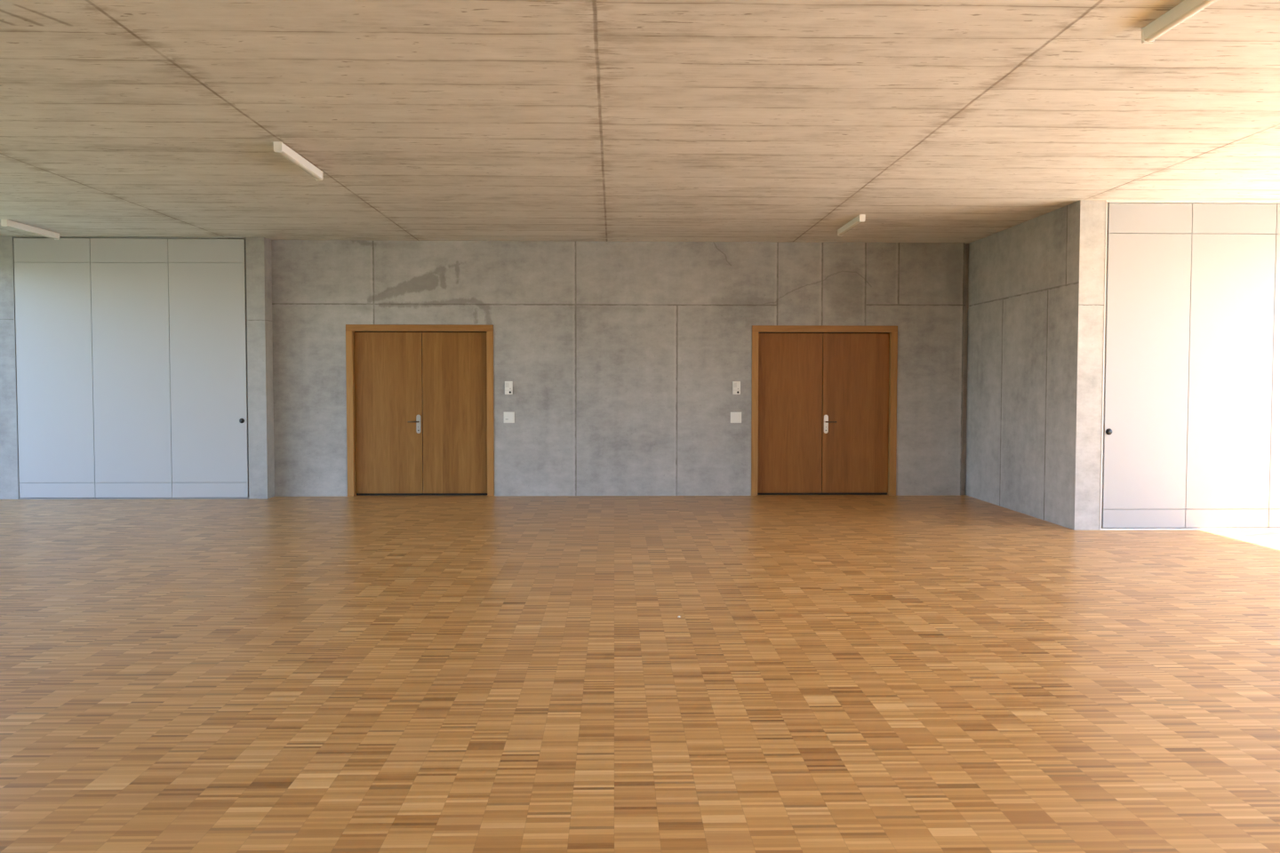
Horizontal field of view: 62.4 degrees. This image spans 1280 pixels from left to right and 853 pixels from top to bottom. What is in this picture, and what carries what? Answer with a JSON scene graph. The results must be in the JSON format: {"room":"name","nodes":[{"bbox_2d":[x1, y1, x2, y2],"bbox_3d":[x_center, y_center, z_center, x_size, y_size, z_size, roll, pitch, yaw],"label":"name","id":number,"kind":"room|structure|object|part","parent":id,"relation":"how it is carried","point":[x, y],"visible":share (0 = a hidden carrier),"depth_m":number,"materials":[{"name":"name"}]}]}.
{"room":"community hall","nodes":[
{"label":"community hall","id":0,"kind":"room"},
{"bbox_2d":[0,235,18,499],"bbox_3d":[-8.798,-0.798,14.557,0.718,3.548,0.603,0,2,-1],"label":"wall","id":1,"kind":"structure","parent":0,"point":[8,444],"depth_m":14.27,"materials":[{"name":"concrete"}]},
{"bbox_2d":[11,235,248,499],"bbox_3d":[-6.878,-0.787,14.325,3.106,3.548,0.054,0,2,-1],"label":"trim","id":2,"kind":"structure","parent":1,"relation":"attached to","point":[12,236],"depth_m":14.27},
{"bbox_2d":[271,240,968,496],"bbox_3d":[-0.271,-0.804,14.916,9.985,3.548,0.300,0,2,-1],"label":"wall","id":3,"kind":"structure","parent":0,"point":[622,360],"depth_m":14.76,"materials":[{"name":"concrete"}]},
{"bbox_2d":[345,324,494,496],"bbox_3d":[-3.059,-0.224,14.815,2.033,2.390,0.216,0,2,-1],"label":"door","id":4,"kind":"structure","parent":3,"relation":"in","point":[420,420],"depth_m":14.78,"materials":[{"name":"brown wood"}]},
{"bbox_3d":[-3.096,-0.035,14.793,0.060,0.262,0.012,0,2,-1],"label":"handle plate","id":5,"kind":"part","parent":4,"relation":"part of","materials":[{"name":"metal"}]},
{"bbox_2d":[504,381,512,394],"bbox_3d":[-1.827,-0.538,14.721,0.112,0.188,0.036,0,2,-1],"label":"thermostat","id":6,"kind":"object","parent":3,"relation":"attached to","point":[508,385],"visible":1,"depth_m":14.71,"materials":[{"name":"grey plastic"}]},
{"bbox_2d":[504,412,514,423],"bbox_3d":[-1.825,-0.126,14.748,0.154,0.154,0.017,0,2,-1],"label":"light switch","id":7,"kind":"object","parent":3,"relation":"attached to","point":[508,417],"visible":1,"depth_m":14.74,"materials":[{"name":"white plastic"}]},
{"bbox_2d":[730,412,741,423],"bbox_3d":[1.345,-0.126,14.826,0.154,0.154,0.016,0,2,-1],"label":"light switch","id":8,"kind":"object","parent":3,"relation":"attached to","point":[735,417],"visible":1,"depth_m":14.82,"materials":[{"name":"white plastic"}]},
{"bbox_2d":[732,381,740,394],"bbox_3d":[1.351,-0.540,14.799,0.112,0.188,0.036,0,2,-1],"label":"thermostat","id":9,"kind":"object","parent":3,"relation":"attached to","point":[736,385],"visible":1,"depth_m":14.79,"materials":[{"name":"grey plastic"}]},
{"bbox_2d":[751,325,897,495],"bbox_3d":[2.586,-0.223,14.952,2.048,2.390,0.216,0,2,-1],"label":"door","id":10,"kind":"structure","parent":3,"relation":"in","point":[824,397],"depth_m":14.92,"materials":[{"name":"brown wood"}]},
{"bbox_3d":[2.626,-0.034,14.933,0.060,0.262,0.012,0,2,-1],"label":"handle plate","id":11,"kind":"part","parent":10,"relation":"part of","materials":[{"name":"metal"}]},
{"bbox_2d":[0,495,1279,852],"bbox_3d":[-0.375,1.486,5.104,17.700,0.200,20.689,0,2,-1],"label":"floor","id":12,"kind":"structure","parent":0,"point":[390,674],"depth_m":5.74,"materials":[{"name":"wood"}]},
{"bbox_2d":[13,238,95,497],"bbox_3d":[-7.910,-0.788,14.419,1.016,3.504,0.276,0,2,-1],"label":"tall cabinet","id":13,"kind":"object","parent":12,"relation":"on","point":[52,291],"visible":0.99,"depth_m":14.28,"materials":[{"name":"white laminate"}]},
{"bbox_3d":[-7.905,-2.372,14.226,1.010,0.320,0.024,0,2,-1],"label":"panel","id":14,"kind":"part","parent":13,"relation":"part of","materials":[{"name":"white laminate"}]},
{"bbox_3d":[-7.909,0.866,14.363,1.010,0.203,0.024,0,2,-1],"label":"plinth panel","id":15,"kind":"part","parent":13,"relation":"part of","materials":[{"name":"white laminate"}]},
{"bbox_2d":[89,238,172,497],"bbox_3d":[-6.885,-0.788,14.444,1.035,3.504,0.276,0,2,-1],"label":"tall cabinet","id":16,"kind":"object","parent":12,"relation":"on","point":[130,276],"visible":0.99,"depth_m":14.30,"materials":[{"name":"white laminate"}]},
{"bbox_3d":[-6.880,-2.372,14.252,1.029,0.320,0.024,0,2,-1],"label":"panel","id":17,"kind":"part","parent":16,"relation":"part of","materials":[{"name":"white laminate"}]},
{"bbox_3d":[-6.883,0.866,14.388,1.029,0.203,0.024,0,2,-1],"label":"plinth panel","id":18,"kind":"part","parent":16,"relation":"part of","materials":[{"name":"white laminate"}]},
{"bbox_2d":[168,239,248,497],"bbox_3d":[-5.856,-0.787,14.461,1.023,3.504,0.292,0,2,-1],"label":"tall cabinet","id":19,"kind":"object","parent":12,"relation":"on","point":[208,324],"visible":0.98,"depth_m":14.33,"materials":[{"name":"white laminate"}]},
{"bbox_3d":[-5.851,-2.372,14.277,1.017,0.320,0.024,0,2,-1],"label":"panel","id":20,"kind":"part","parent":19,"relation":"part of","materials":[{"name":"white laminate"}]},
{"bbox_3d":[-5.855,0.866,14.413,1.017,0.203,0.024,0,2,-1],"label":"plinth panel","id":21,"kind":"part","parent":19,"relation":"part of","materials":[{"name":"white laminate"}]},
{"bbox_2d":[245,237,274,498],"bbox_3d":[-5.207,-0.798,14.644,0.248,3.548,0.603,0,2,-1],"label":"wall pier","id":22,"kind":"object","parent":12,"relation":"on","point":[258,250],"visible":1,"depth_m":14.36,"materials":[{"name":"concrete"}]},
{"bbox_2d":[1101,202,1191,527],"bbox_3d":[5.470,-0.653,11.539,0.908,3.500,0.292,0,2,-1],"label":"partition panel","id":23,"kind":"object","parent":12,"relation":"on","point":[1148,275],"visible":0.98,"depth_m":11.41,"materials":[{"name":"white laminate"}]},
{"bbox_3d":[5.471,1.000,11.491,0.902,0.199,0.024,0,2,-1],"label":"plinth panel","id":24,"kind":"part","parent":23,"relation":"part of","materials":[{"name":"white laminate"}]},
{"bbox_3d":[5.475,-2.236,11.355,0.902,0.320,0.024,0,2,-1],"label":"panel","id":25,"kind":"part","parent":23,"relation":"part of","materials":[{"name":"white laminate"}]},
{"bbox_2d":[1184,203,1276,527],"bbox_3d":[6.383,-0.654,11.570,0.918,3.500,0.276,0,2,-1],"label":"partition panel","id":26,"kind":"object","parent":12,"relation":"on","point":[1232,283],"visible":0.99,"depth_m":11.43,"materials":[{"name":"white laminate"}]},
{"bbox_3d":[6.384,1.000,11.514,0.912,0.199,0.024,0,2,-1],"label":"plinth panel","id":27,"kind":"part","parent":26,"relation":"part of","materials":[{"name":"white laminate"}]},
{"bbox_3d":[6.388,-2.236,11.377,0.912,0.320,0.024,0,2,-1],"label":"panel","id":28,"kind":"part","parent":26,"relation":"part of","materials":[{"name":"white laminate"}]},
{"bbox_2d":[1268,203,1279,527],"bbox_3d":[7.301,-0.654,11.592,0.918,3.500,0.276,0,2,-1],"label":"partition panel","id":29,"kind":"object","parent":12,"relation":"on","point":[1274,504],"visible":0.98,"depth_m":11.46,"materials":[{"name":"white laminate"}]},
{"bbox_3d":[7.302,1.000,11.536,0.912,0.199,0.024,0,2,-1],"label":"plinth panel","id":30,"kind":"part","parent":29,"relation":"part of","materials":[{"name":"white laminate"}]},
{"bbox_3d":[7.306,-2.236,11.399,0.912,0.320,0.024,0,2,-1],"label":"panel","id":31,"kind":"part","parent":29,"relation":"part of","materials":[{"name":"white laminate"}]},
{"bbox_2d":[0,0,1279,243],"bbox_3d":[-0.370,-2.359,4.942,17.700,0.400,20.689,0,2,-1],"label":"ceiling","id":32,"kind":"structure","parent":0,"point":[766,121],"depth_m":7.75,"materials":[{"name":"concrete"}]},
{"bbox_2d":[0,219,59,239],"bbox_3d":[-7.672,-2.480,13.344,0.066,0.082,1.220,0,2,-1],"label":"ceiling lamp","id":33,"kind":"object","parent":32,"relation":"attached to","point":[8,223],"visible":1,"depth_m":13.25,"materials":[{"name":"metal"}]},
{"bbox_2d":[7,225,58,239],"bbox_3d":[-7.672,-2.450,13.346,0.052,0.015,1.188,0,2,-1],"label":"diffuser","id":34,"kind":"object","parent":33,"relation":"attached to","point":[26,228],"depth_m":13.41,"materials":[{"name":"white plastic"}]},
{"bbox_2d":[273,141,322,180],"bbox_3d":[-2.960,-2.301,9.209,0.066,0.082,1.220,0,2,-1],"label":"ceiling lamp","id":35,"kind":"object","parent":32,"relation":"attached to","point":[279,148],"visible":1,"depth_m":9.06,"materials":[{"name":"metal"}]},
{"bbox_2d":[278,151,321,179],"bbox_3d":[-2.960,-2.270,9.210,0.052,0.015,1.188,0,2,-1],"label":"diffuser","id":36,"kind":"object","parent":35,"relation":"attached to","point":[288,155],"depth_m":9.19,"materials":[{"name":"white plastic"}]},
{"bbox_2d":[837,214,865,236],"bbox_3d":[2.571,-2.451,12.905,0.066,0.082,1.220,0,2,-1],"label":"ceiling lamp","id":37,"kind":"object","parent":32,"relation":"attached to","point":[860,218],"visible":1,"depth_m":12.76,"materials":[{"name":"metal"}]},
{"bbox_2d":[839,221,861,235],"bbox_3d":[2.571,-2.420,12.906,0.052,0.015,1.188,0,2,-1],"label":"diffuser","id":38,"kind":"object","parent":37,"relation":"attached to","point":[852,224],"depth_m":12.93,"materials":[{"name":"white plastic"}]},
{"bbox_2d":[1141,0,1216,43],"bbox_3d":[2.809,-2.126,5.220,0.066,0.082,1.220,0,2,-1],"label":"ceiling lamp","id":39,"kind":"object","parent":32,"relation":"attached to","point":[1186,9],"visible":1,"depth_m":5.52,"materials":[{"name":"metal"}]},
{"bbox_2d":[965,200,1105,530],"bbox_3d":[4.804,-0.725,13.175,0.277,3.548,3.573,0,2,-1],"label":"wall","id":40,"kind":"structure","parent":0,"point":[1036,324],"depth_m":12.37,"materials":[{"name":"concrete"}]},
{"bbox_3d":[6.493,-0.670,11.905,3.038,3.548,0.950,0,2,-1],"label":"wall","id":41,"kind":"structure","parent":0,"visible":0},
{"bbox_2d":[1099,200,1279,530],"bbox_3d":[6.382,-0.651,11.450,2.792,3.548,0.056,0,2,-1],"label":"trim","id":42,"kind":"structure","parent":41,"relation":"attached to","point":[1107,201],"depth_m":11.37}
]}

